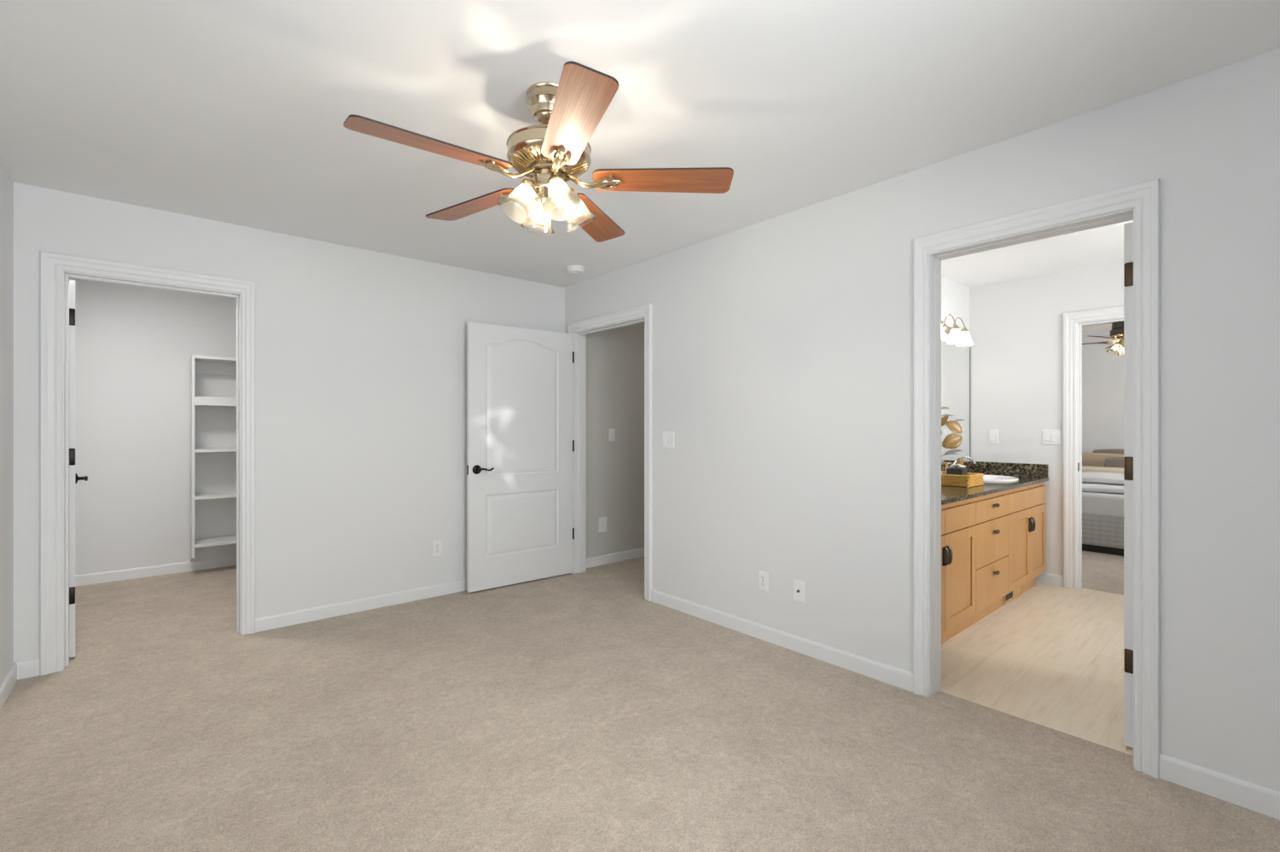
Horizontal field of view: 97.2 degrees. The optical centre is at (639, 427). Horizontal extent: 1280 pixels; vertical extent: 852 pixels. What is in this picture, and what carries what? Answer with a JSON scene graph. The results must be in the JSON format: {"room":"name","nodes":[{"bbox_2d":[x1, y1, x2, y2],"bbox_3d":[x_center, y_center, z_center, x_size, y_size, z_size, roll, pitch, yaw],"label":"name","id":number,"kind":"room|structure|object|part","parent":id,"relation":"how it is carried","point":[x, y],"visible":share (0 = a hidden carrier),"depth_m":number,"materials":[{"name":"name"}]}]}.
{"room":"empty bedroom","nodes":[
{"label":"empty bedroom","id":0,"kind":"room"},
{"bbox_2d":[0,158,13,686],"bbox_3d":[-2.189,0.020,1.659,0.120,2.440,7.020,0,0,-41],"label":"wall","id":1,"kind":"structure","parent":0,"point":[6,182],"depth_m":2.61,"materials":[{"name":"white paint"}]},
{"bbox_2d":[0,663,17,711],"bbox_3d":[-1.490,1.198,0.955,0.013,0.083,4.800,0,0,-41],"label":"baseboard","id":2,"kind":"structure","parent":1,"relation":"attached to","point":[10,679],"depth_m":2.60,"materials":[{"name":"white wood"}]},
{"bbox_2d":[69,278,236,575],"bbox_3d":[-3.510,0.020,5.238,2.825,2.440,0.125,0,0,-41],"label":"wall","id":3,"kind":"structure","parent":0,"point":[135,346],"depth_m":4.67,"materials":[{"name":"white paint"}]},
{"bbox_2d":[75,556,236,587],"bbox_3d":[-3.464,1.198,5.186,2.585,0.083,0.013,0,0,-41],"label":"baseboard","id":4,"kind":"structure","parent":3,"relation":"attached to","point":[99,578],"depth_m":4.68,"materials":[{"name":"white wood"}]},
{"bbox_2d":[190,354,236,560],"bbox_3d":[-3.294,0.279,5.146,1.259,1.742,0.293,0,0,-41],"label":"shelf unit","id":5,"kind":"object","parent":3,"relation":"attached to","point":[199,364],"visible":0.41,"depth_m":4.76,"materials":[{"name":"white wood"}]},
{"bbox_3d":[-3.762,0.279,4.739,0.019,1.742,0.293,0,0,-41],"label":"panel","id":6,"kind":"part","parent":5,"relation":"part of","materials":[{"name":"white wood"}]},
{"bbox_3d":[-3.295,0.984,5.146,1.221,0.026,0.292,0,0,-41],"label":"shelf","id":7,"kind":"part","parent":5,"relation":"part of","materials":[{"name":"white wood"}]},
{"bbox_3d":[-3.295,0.589,5.146,1.221,0.026,0.292,0,0,-41],"label":"shelf","id":8,"kind":"part","parent":5,"relation":"part of","materials":[{"name":"white wood"}]},
{"bbox_3d":[-3.295,0.199,5.146,1.221,0.026,0.292,0,0,-41],"label":"shelf","id":9,"kind":"part","parent":5,"relation":"part of","materials":[{"name":"white wood"}]},
{"bbox_2d":[13,181,564,663],"bbox_3d":[-1.899,0.020,3.859,3.205,2.440,0.120,0,0,-41],"label":"wall","id":10,"kind":"structure","parent":0,"point":[360,355],"depth_m":3.64,"materials":[{"name":"white paint"}]},
{"bbox_2d":[13,657,40,680],"bbox_3d":[-3.031,1.198,2.787,0.090,0.083,0.013,0,0,-41],"label":"baseboard","id":11,"kind":"structure","parent":10,"relation":"attached to","point":[26,669],"depth_m":2.79,"materials":[{"name":"white wood"}]},
{"bbox_2d":[69,279,87,657],"bbox_3d":[-3.277,0.223,3.247,0.756,2.010,0.151,0,0,45],"label":"door","id":12,"kind":"structure","parent":10,"relation":"in","point":[73,478],"depth_m":3.00,"materials":[{"name":"white wood"}]},
{"bbox_3d":[-3.440,0.320,3.473,0.148,0.068,0.058,0,0,45],"label":"handle","id":13,"kind":"part","parent":12,"relation":"part of","materials":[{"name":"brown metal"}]},
{"bbox_2d":[40,250,254,675],"bbox_3d":[-2.705,0.182,3.159,0.889,2.116,0.162,0,0,-41],"label":"door frame","id":14,"kind":"structure","parent":10,"relation":"attached to","point":[56,270],"depth_m":2.91,"materials":[{"name":"white wood"}]},
{"bbox_2d":[254,579,466,633],"bbox_3d":[-1.486,1.198,4.130,2.224,0.083,0.013,0,0,-41],"label":"baseboard","id":15,"kind":"structure","parent":10,"relation":"attached to","point":[280,620],"depth_m":3.76,"materials":[{"name":"white wood"}]},
{"bbox_2d":[432,540,442,557],"bbox_3d":[-1.487,0.892,4.132,0.070,0.114,0.008,0,0,-41],"label":"electrical outlet","id":16,"kind":"object","parent":10,"relation":"attached to","point":[437,545],"visible":1,"depth_m":4.13,"materials":[{"name":"white plastic"}]},
{"bbox_2d":[586,322,644,558],"bbox_3d":[0.019,0.020,5.497,1.600,2.440,0.165,0,0,-41],"label":"wall","id":17,"kind":"structure","parent":0,"point":[615,357],"depth_m":5.17,"materials":[{"name":"grey paint"}]},
{"bbox_2d":[599,517,606,532],"bbox_3d":[-0.333,0.880,5.075,0.092,0.134,0.008,0,0,-41],"label":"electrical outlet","id":18,"kind":"object","parent":17,"relation":"attached to","point":[602,521],"visible":1,"depth_m":5.07,"materials":[{"name":"white plastic"}]},
{"bbox_2d":[608,428,614,441],"bbox_3d":[-0.257,0.074,5.140,0.070,0.116,0.010,0,0,-41],"label":"light switch","id":19,"kind":"object","parent":17,"relation":"attached to","point":[611,432],"visible":1,"depth_m":5.13,"materials":[{"name":"white plastic"}]},
{"bbox_2d":[586,547,644,568],"bbox_3d":[0.032,1.198,5.390,1.480,0.083,0.013,0,0,-41],"label":"baseboard","id":20,"kind":"structure","parent":17,"relation":"attached to","point":[625,555],"depth_m":5.15,"materials":[{"name":"white wood"}]},
{"bbox_2d":[0,551,1279,851],"bbox_3d":[1.749,1.290,4.844,10.245,0.100,7.620,0,0,-41],"label":"floor","id":21,"kind":"structure","parent":0,"point":[569,712],"depth_m":2.26,"materials":[{"name":"beige carpet"}]},
{"bbox_2d":[941,482,1046,644],"bbox_3d":[2.095,0.832,3.825,2.460,0.815,0.588,0,0,-41],"label":"vanity cabinet","id":22,"kind":"object","parent":21,"relation":"on","point":[993,545],"visible":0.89,"depth_m":3.57,"materials":[{"name":"brown wood"}]},
{"bbox_3d":[1.511,0.529,2.982,0.463,0.132,0.019,0,0,-41],"label":"drawer","id":23,"kind":"part","parent":22,"relation":"part of","materials":[{"name":"brown wood"}]},
{"bbox_3d":[1.511,0.869,2.982,0.463,0.534,0.019,0,0,-41],"label":"door","id":24,"kind":"part","parent":22,"relation":"part of","materials":[{"name":"brown wood"}]},
{"bbox_3d":[1.685,0.715,3.102,0.032,0.106,0.028,0,0,-41],"label":"door pull","id":25,"kind":"part","parent":22,"relation":"part of","materials":[{"name":"grey metal"}]},
{"bbox_3d":[1.720,0.715,3.132,0.032,0.106,0.028,0,0,-41],"label":"door pull","id":26,"kind":"part","parent":22,"relation":"part of","materials":[{"name":"grey metal"}]},
{"bbox_3d":[1.862,0.529,3.287,0.462,0.132,0.019,0,0,-41],"label":"drawer","id":27,"kind":"part","parent":22,"relation":"part of","materials":[{"name":"brown wood"}]},
{"bbox_3d":[1.862,0.869,3.287,0.462,0.534,0.019,0,0,-41],"label":"door","id":28,"kind":"part","parent":22,"relation":"part of","materials":[{"name":"brown wood"}]},
{"bbox_3d":[2.271,0.737,3.642,0.614,0.270,0.019,0,0,-41],"label":"drawer","id":29,"kind":"part","parent":22,"relation":"part of","materials":[{"name":"brown wood"}]},
{"bbox_3d":[2.271,0.529,3.642,0.614,0.132,0.019,0,0,-41],"label":"drawer","id":30,"kind":"part","parent":22,"relation":"part of","materials":[{"name":"brown wood"}]},
{"bbox_3d":[2.271,1.007,3.642,0.614,0.258,0.019,0,0,-41],"label":"drawer","id":31,"kind":"part","parent":22,"relation":"part of","materials":[{"name":"brown wood"}]},
{"bbox_3d":[2.256,0.441,3.640,2.460,0.032,0.005,0,0,-41],"label":"rail","id":32,"kind":"part","parent":22,"relation":"part of","materials":[{"name":"brown wood"}]},
{"bbox_2d":[941,461,1048,505],"bbox_3d":[2.088,0.360,3.832,2.498,0.128,0.570,0,0,-41],"label":"countertop","id":33,"kind":"structure","parent":22,"relation":"on","point":[1027,474],"depth_m":4.41,"materials":[{"name":"stone"}]},
{"bbox_2d":[941,471,983,487],"bbox_3d":[2.161,0.360,3.921,0.279,0.080,0.333,0,0,-41],"label":"wicker tray","id":34,"kind":"object","parent":33,"relation":"on","point":[972,480],"visible":0.59,"depth_m":3.78,"materials":[{"name":"beige wicker"}]},
{"bbox_2d":[942,462,950,474],"bbox_3d":[2.186,0.322,4.018,0.060,0.137,0.030,0,0,-41],"label":"wooden stand","id":35,"kind":"object","parent":34,"relation":"in","point":[945,463],"visible":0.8,"depth_m":4.01,"materials":[{"name":"brown wood"}]},
{"bbox_2d":[941,407,965,474],"bbox_3d":[2.131,0.102,3.966,0.349,0.576,0.131,0,0,2],"label":"arrangement","id":36,"kind":"object","parent":34,"relation":"in","point":[951,441],"visible":0.46,"depth_m":3.94,"materials":[{"name":"gold metal"}]},
{"bbox_2d":[946,457,967,475],"bbox_3d":[2.162,0.299,3.840,0.100,0.182,0.109,0,0,-41],"label":"planter box","id":37,"kind":"object","parent":34,"relation":"in","point":[955,469],"visible":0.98,"depth_m":3.81,"materials":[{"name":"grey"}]},
{"bbox_2d":[954,456,976,464],"bbox_3d":[2.543,0.316,4.504,0.182,0.170,0.193,0,0,-1],"label":"faucet","id":38,"kind":"object","parent":33,"relation":"on","point":[961,457],"visible":0.16,"depth_m":4.45,"materials":[{"name":"silver metal"}]},
{"bbox_2d":[983,475,1018,481],"bbox_3d":[2.677,0.469,4.360,0.510,0.162,0.410,0,0,-41],"label":"sink","id":39,"kind":"object","parent":33,"relation":"in","point":[986,478],"visible":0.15,"depth_m":4.44,"materials":[{"name":"white ceramic"}]},
{"bbox_2d":[1003,586,1022,604],"bbox_3d":[2.673,1.193,4.037,0.390,0.070,0.008,0,0,-41],"label":"floor register","id":40,"kind":"object","parent":22,"relation":"attached to","point":[1011,596],"visible":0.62,"depth_m":4.02,"materials":[{"name":"brown wood"}]},
{"bbox_3d":[2.686,0.869,4.003,0.480,0.534,0.019,0,0,-41],"label":"door","id":41,"kind":"part","parent":22,"relation":"part of","materials":[{"name":"brown wood"}]},
{"bbox_3d":[2.864,0.720,4.127,0.032,0.106,0.028,0,0,-41],"label":"door pull","id":42,"kind":"part","parent":22,"relation":"part of","materials":[{"name":"grey metal"}]},
{"bbox_3d":[2.900,0.720,4.158,0.032,0.106,0.028,0,0,-41],"label":"door pull","id":43,"kind":"part","parent":22,"relation":"part of","materials":[{"name":"grey metal"}]},
{"bbox_3d":[3.026,0.869,4.299,0.416,0.534,0.019,0,0,-41],"label":"door","id":44,"kind":"part","parent":22,"relation":"part of","materials":[{"name":"brown wood"}]},
{"bbox_2d":[1082,491,1123,556],"bbox_3d":[5.534,0.950,6.180,2.420,0.580,1.570,0,0,-41],"label":"bed","id":45,"kind":"object","parent":21,"relation":"on","point":[1102,514],"visible":0.13,"depth_m":5.51,"materials":[{"name":"white fabric"}]},
{"bbox_2d":[1082,482,1123,494],"bbox_3d":[5.164,0.622,5.858,1.250,0.068,1.553,0,0,-41],"label":"comforter","id":46,"kind":"object","parent":45,"relation":"on","point":[1087,487],"visible":0.09,"depth_m":5.64,"materials":[{"name":"white fabric"}]},
{"bbox_2d":[1082,471,1123,484],"bbox_3d":[5.210,0.550,5.898,0.713,0.074,1.513,0,0,-41],"label":"folded blanket","id":47,"kind":"object","parent":46,"relation":"on","point":[1103,478],"visible":0.21,"depth_m":5.91,"materials":[{"name":"white fabric"}]},
{"bbox_2d":[1082,453,1123,467],"bbox_3d":[5.796,0.486,7.059,0.151,0.314,0.532,0,0,-41],"label":"cushion","id":48,"kind":"object","parent":45,"relation":"on","point":[1088,459],"visible":0.2,"depth_m":7.06,"materials":[{"name":"beige fabric"}]},
{"bbox_2d":[1082,466,1123,474],"bbox_3d":[5.499,0.562,6.646,0.157,0.169,0.661,0,0,-41],"label":"pillow","id":49,"kind":"object","parent":45,"relation":"on","point":[1085,469],"visible":0.18,"depth_m":6.63,"materials":[{"name":"beige fabric"}]},
{"bbox_3d":[5.535,0.775,6.182,2.415,0.230,1.560,0,0,-41],"label":"mattress","id":50,"kind":"part","parent":45,"relation":"part of","materials":[{"name":"white fabric"}]},
{"bbox_2d":[1092,449,1123,454],"bbox_3d":[6.099,0.462,7.077,0.161,0.363,0.682,0,0,-41],"label":"cushion","id":51,"kind":"object","parent":45,"relation":"on","point":[1108,451],"visible":0.16,"depth_m":7.14,"materials":[{"name":"brown fabric"}]},
{"bbox_2d":[1104,457,1123,468],"bbox_3d":[5.832,0.505,6.665,0.144,0.273,0.532,0,0,-41],"label":"cushion","id":52,"kind":"object","parent":45,"relation":"on","point":[1115,462],"visible":0.14,"depth_m":6.75,"materials":[{"name":"brown fabric"}]},
{"bbox_2d":[0,0,1279,337],"bbox_3d":[1.749,-1.250,4.844,10.245,0.100,7.620,0,0,-41],"label":"ceiling","id":53,"kind":"structure","parent":0,"point":[234,112],"depth_m":2.06,"materials":[{"name":"white paint"}]},
{"bbox_2d":[343,61,733,242],"bbox_3d":[-0.363,-0.962,2.023,1.250,0.478,1.282,0,0,-41],"label":"ceiling fan","id":54,"kind":"object","parent":53,"relation":"hanging from","point":[555,151],"visible":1,"depth_m":1.96,"materials":[{"name":"brown wood"}]},
{"bbox_3d":[-0.655,-0.894,1.793,0.502,0.006,0.146,0,11,-37],"label":"blade","id":55,"kind":"part","parent":54,"relation":"part of","materials":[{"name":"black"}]},
{"bbox_3d":[-0.662,-0.894,2.274,0.502,0.006,0.146,0,11,35],"label":"blade","id":56,"kind":"part","parent":54,"relation":"part of","materials":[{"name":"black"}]},
{"bbox_3d":[-0.438,-0.794,1.977,0.125,0.142,0.126,0,0,16],"label":"lamp shade","id":57,"kind":"part","parent":54,"relation":"part of","materials":[{"name":"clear glass"}]},
{"bbox_3d":[-0.411,-0.816,1.993,0.062,0.079,0.045,0,0,-41],"label":"bulb","id":58,"kind":"part","parent":54,"relation":"part of","materials":[{"name":"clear glass"}]},
{"bbox_3d":[-0.385,-0.845,2.009,0.086,0.063,0.069,0,0,-41],"label":"lamp arm","id":59,"kind":"part","parent":54,"relation":"part of","materials":[{"name":"gold metal"}]},
{"bbox_3d":[-0.389,-0.794,2.148,0.125,0.142,0.126,0,0,15],"label":"lamp shade","id":60,"kind":"part","parent":54,"relation":"part of","materials":[{"name":"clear glass"}]},
{"bbox_3d":[-0.373,-0.816,2.122,0.045,0.079,0.062,0,0,-41],"label":"bulb","id":61,"kind":"part","parent":54,"relation":"part of","materials":[{"name":"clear glass"}]},
{"bbox_3d":[-0.298,-0.845,1.982,0.069,0.063,0.086,0,0,-41],"label":"lamp arm","id":62,"kind":"part","parent":54,"relation":"part of","materials":[{"name":"gold metal"}]},
{"bbox_3d":[-0.283,-0.816,1.954,0.045,0.079,0.062,0,0,-41],"label":"bulb","id":63,"kind":"part","parent":54,"relation":"part of","materials":[{"name":"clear glass"}]},
{"bbox_3d":[-0.267,-0.794,1.928,0.126,0.142,0.125,0,0,16],"label":"lamp shade","id":64,"kind":"part","parent":54,"relation":"part of","materials":[{"name":"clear glass"}]},
{"bbox_3d":[-0.271,-0.845,2.067,0.086,0.063,0.069,0,0,-41],"label":"lamp arm","id":65,"kind":"part","parent":54,"relation":"part of","materials":[{"name":"gold metal"}]},
{"bbox_3d":[-0.244,-0.816,2.083,0.062,0.079,0.045,0,0,-41],"label":"bulb","id":66,"kind":"part","parent":54,"relation":"part of","materials":[{"name":"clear glass"}]},
{"bbox_3d":[-0.196,-0.894,1.651,0.146,0.006,0.502,11,-4,-18],"label":"blade","id":67,"kind":"part","parent":54,"relation":"part of","materials":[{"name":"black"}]},
{"bbox_3d":[-0.218,-0.794,2.100,0.126,0.142,0.125,0,0,15],"label":"lamp shade","id":68,"kind":"part","parent":54,"relation":"part of","materials":[{"name":"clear glass"}]},
{"bbox_3d":[-0.207,-0.894,2.429,0.146,0.006,0.502,-11,-3,17],"label":"blade","id":69,"kind":"part","parent":54,"relation":"part of","materials":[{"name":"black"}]},
{"bbox_3d":[0.081,-0.894,2.044,0.502,0.006,0.146,0,-11,-1],"label":"blade","id":70,"kind":"part","parent":54,"relation":"part of","materials":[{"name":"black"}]},
{"bbox_2d":[566,265,585,274],"bbox_3d":[-0.483,-1.179,4.253,0.140,0.043,0.140,0,0,-41],"label":"smoke detector","id":71,"kind":"object","parent":53,"relation":"attached to","point":[574,270],"visible":1,"depth_m":4.21,"materials":[{"name":"white plastic"}]},
{"bbox_3d":[-0.483,-1.194,4.253,0.140,0.012,0.140,0,0,-41],"label":"mounting plate","id":72,"kind":"part","parent":71,"relation":"part of","materials":[{"name":"white plastic"}]},
{"bbox_2d":[1082,321,1123,355],"bbox_3d":[5.461,-1.004,6.392,1.285,0.393,1.238,0,0,-41],"label":"ceiling fan","id":73,"kind":"object","parent":53,"relation":"hanging from","point":[1117,332],"visible":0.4,"depth_m":6.36,"materials":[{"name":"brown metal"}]},
{"bbox_3d":[5.214,-0.979,6.662,0.146,0.006,0.502,-14,10,-42],"label":"blade","id":74,"kind":"part","parent":73,"relation":"part of","materials":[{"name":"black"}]},
{"bbox_3d":[5.123,-0.979,6.190,0.502,0.006,0.146,0,11,-25],"label":"blade","id":75,"kind":"part","parent":73,"relation":"part of","materials":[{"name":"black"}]},
{"bbox_3d":[5.378,-0.879,6.404,0.127,0.142,0.132,0,0,-41],"label":"lamp shade","id":76,"kind":"part","parent":73,"relation":"part of","materials":[{"name":"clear glass"}]},
{"bbox_2d":[564,47,1279,791],"bbox_3d":[0.930,0.020,3.138,0.120,2.440,4.920,0,0,-41],"label":"wall","id":77,"kind":"structure","parent":0,"point":[782,346],"depth_m":2.65,"materials":[{"name":"white paint"}]},
{"bbox_2d":[466,321,574,593],"bbox_3d":[-0.925,0.223,4.477,0.918,2.010,0.151,0,0,-39],"label":"door","id":78,"kind":"structure","parent":77,"relation":"in","point":[520,444],"depth_m":4.43,"materials":[{"name":"white wood"}]},
{"bbox_3d":[-1.170,0.320,4.215,0.148,0.068,0.058,0,0,-39],"label":"handle","id":79,"kind":"part","parent":78,"relation":"part of","materials":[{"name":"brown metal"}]},
{"bbox_2d":[568,303,651,601],"bbox_3d":[-0.209,0.182,4.449,0.162,2.116,1.039,0,0,-41],"label":"door frame","id":80,"kind":"structure","parent":77,"relation":"attached to","point":[579,329],"depth_m":4.76,"materials":[{"name":"white wood"}]},
{"bbox_3d":[-0.156,0.182,4.495,0.021,2.116,1.039,0,0,-41],"label":"casing","id":81,"kind":"part","parent":80,"relation":"part of","materials":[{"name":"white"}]},
{"bbox_2d":[662,431,674,448],"bbox_3d":[0.195,0.090,3.884,0.010,0.116,0.116,0,0,-41],"label":"light switch","id":82,"kind":"object","parent":77,"relation":"attached to","point":[667,437],"visible":1,"depth_m":3.88,"materials":[{"name":"white plastic"}]},
{"bbox_2d":[758,570,768,592],"bbox_3d":[0.718,0.900,3.284,0.008,0.114,0.070,0,0,-41],"label":"electrical outlet","id":83,"kind":"object","parent":77,"relation":"attached to","point":[763,576],"visible":1,"depth_m":3.28,"materials":[{"name":"white plastic"}]},
{"bbox_2d":[760,581,765,587],"bbox_3d":[0.716,0.919,3.282,0.002,0.028,0.034,0,0,-41],"label":"receptacle","id":84,"kind":"object","parent":83,"relation":"attached to","point":[762,584],"depth_m":3.28,"materials":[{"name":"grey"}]},
{"bbox_2d":[760,575,765,581],"bbox_3d":[0.716,0.880,3.282,0.002,0.028,0.034,0,0,-41],"label":"receptacle","id":85,"kind":"object","parent":83,"relation":"attached to","point":[762,577],"depth_m":3.28,"materials":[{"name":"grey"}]},
{"bbox_2d":[651,589,913,692],"bbox_3d":[0.682,1.198,3.322,0.013,0.083,1.830,0,0,-41],"label":"baseboard","id":86,"kind":"structure","parent":77,"relation":"attached to","point":[889,675],"depth_m":3.11,"materials":[{"name":"white wood"}]},
{"bbox_2d":[792,579,804,603],"bbox_3d":[0.871,0.905,3.101,0.017,0.116,0.072,0,0,-41],"label":"plate","id":87,"kind":"object","parent":77,"relation":"attached to","point":[798,586],"visible":1,"depth_m":3.10,"materials":[{"name":"white plastic"}]},
{"bbox_2d":[913,178,1159,779],"bbox_3d":[1.610,0.182,2.356,0.162,2.116,0.845,0,0,-41],"label":"door frame","id":88,"kind":"structure","parent":77,"relation":"attached to","point":[1139,203],"depth_m":2.21,"materials":[{"name":"white wood"}]},
{"bbox_2d":[1123,222,1133,748],"bbox_3d":[2.140,0.223,2.389,0.713,2.010,0.151,0,0,-41],"label":"door","id":89,"kind":"structure","parent":77,"relation":"in","point":[1128,228],"depth_m":2.16,"materials":[{"name":"white wood"}]},
{"bbox_2d":[1159,753,1279,820],"bbox_3d":[2.165,1.198,1.616,0.013,0.083,1.001,0,0,-41],"label":"baseboard","id":90,"kind":"structure","parent":77,"relation":"attached to","point":[1258,799],"depth_m":1.87,"materials":[{"name":"white wood"}]},
{"bbox_2d":[941,275,969,463],"bbox_3d":[1.899,0.020,4.127,2.640,2.440,0.120,0,0,-41],"label":"wall","id":91,"kind":"structure","parent":0,"point":[955,296],"depth_m":4.65,"materials":[{"name":"white paint"}]},
{"bbox_2d":[941,340,970,464],"bbox_3d":[1.962,-0.196,4.094,2.333,0.978,0.008,0,0,-41],"label":"wall mirror","id":92,"kind":"object","parent":91,"relation":"attached to","point":[955,360],"visible":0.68,"depth_m":4.65,"materials":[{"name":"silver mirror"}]},
{"bbox_2d":[941,314,973,346],"bbox_3d":[2.310,-0.756,4.271,0.790,0.227,0.198,0,0,-41],"label":"vanity light","id":93,"kind":"object","parent":91,"relation":"attached to","point":[962,338],"visible":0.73,"depth_m":4.35,"materials":[{"name":"white glass"}]},
{"bbox_3d":[2.151,-0.694,4.081,0.120,0.104,0.120,0,0,-41],"label":"lamp shade","id":94,"kind":"part","parent":93,"relation":"part of","materials":[{"name":"white glass"}]},
{"bbox_3d":[2.378,-0.807,4.339,0.060,0.125,0.152,0,0,-41],"label":"lamp arm","id":95,"kind":"part","parent":93,"relation":"part of","materials":[{"name":"gold metal"}]},
{"bbox_3d":[2.408,-0.694,4.304,0.120,0.104,0.120,0,0,-41],"label":"lamp shade","id":96,"kind":"part","parent":93,"relation":"part of","materials":[{"name":"white glass"}]},
{"bbox_3d":[2.517,-0.807,4.460,0.060,0.125,0.152,0,0,-41],"label":"lamp arm","id":97,"kind":"part","parent":93,"relation":"part of","materials":[{"name":"gold metal"}]},
{"bbox_3d":[2.547,-0.694,4.425,0.120,0.104,0.120,0,0,-41],"label":"lamp shade","id":98,"kind":"part","parent":93,"relation":"part of","materials":[{"name":"white glass"}]},
{"bbox_2d":[941,461,1048,477],"bbox_3d":[2.087,0.348,3.833,2.498,0.105,0.566,0,0,-41],"label":"backsplash","id":99,"kind":"structure","parent":91,"relation":"attached to","point":[992,468],"depth_m":4.62,"materials":[{"name":"stone"}]},
{"bbox_2d":[969,261,1123,575],"bbox_3d":[3.713,0.020,3.961,0.120,2.440,2.510,0,0,-41],"label":"wall","id":100,"kind":"structure","parent":0,"point":[1016,327],"depth_m":4.53,"materials":[{"name":"white paint"}]},
{"bbox_2d":[989,430,998,443],"bbox_3d":[2.963,0.082,4.723,0.010,0.116,0.070,0,0,-41],"label":"light switch","id":101,"kind":"object","parent":100,"relation":"attached to","point":[993,434],"visible":1,"depth_m":4.72,"materials":[{"name":"white plastic"}]},
{"bbox_2d":[1035,573,1063,587],"bbox_3d":[3.058,1.198,4.613,0.013,0.083,0.666,0,0,-41],"label":"baseboard","id":102,"kind":"structure","parent":100,"relation":"attached to","point":[1045,578],"depth_m":4.42,"materials":[{"name":"white wood"}]},
{"bbox_2d":[1042,430,1060,445],"bbox_3d":[3.226,0.082,4.421,0.010,0.116,0.116,0,0,-41],"label":"light switch","id":103,"kind":"object","parent":100,"relation":"attached to","point":[1050,437],"visible":1,"depth_m":4.42,"materials":[{"name":"white plastic"}]},
{"bbox_2d":[1063,306,1123,589],"bbox_3d":[3.632,0.182,4.054,0.162,2.116,0.929,0,0,-41],"label":"door frame","id":104,"kind":"structure","parent":100,"relation":"attached to","point":[1073,322],"depth_m":4.32,"materials":[{"name":"white wood"}]},
{"bbox_2d":[1082,335,1123,453],"bbox_3d":[6.691,0.020,6.876,0.120,2.440,4.200,0,0,-41],"label":"wall","id":105,"kind":"structure","parent":0,"point":[1102,371],"depth_m":7.46,"materials":[{"name":"white paint"}]}
]}

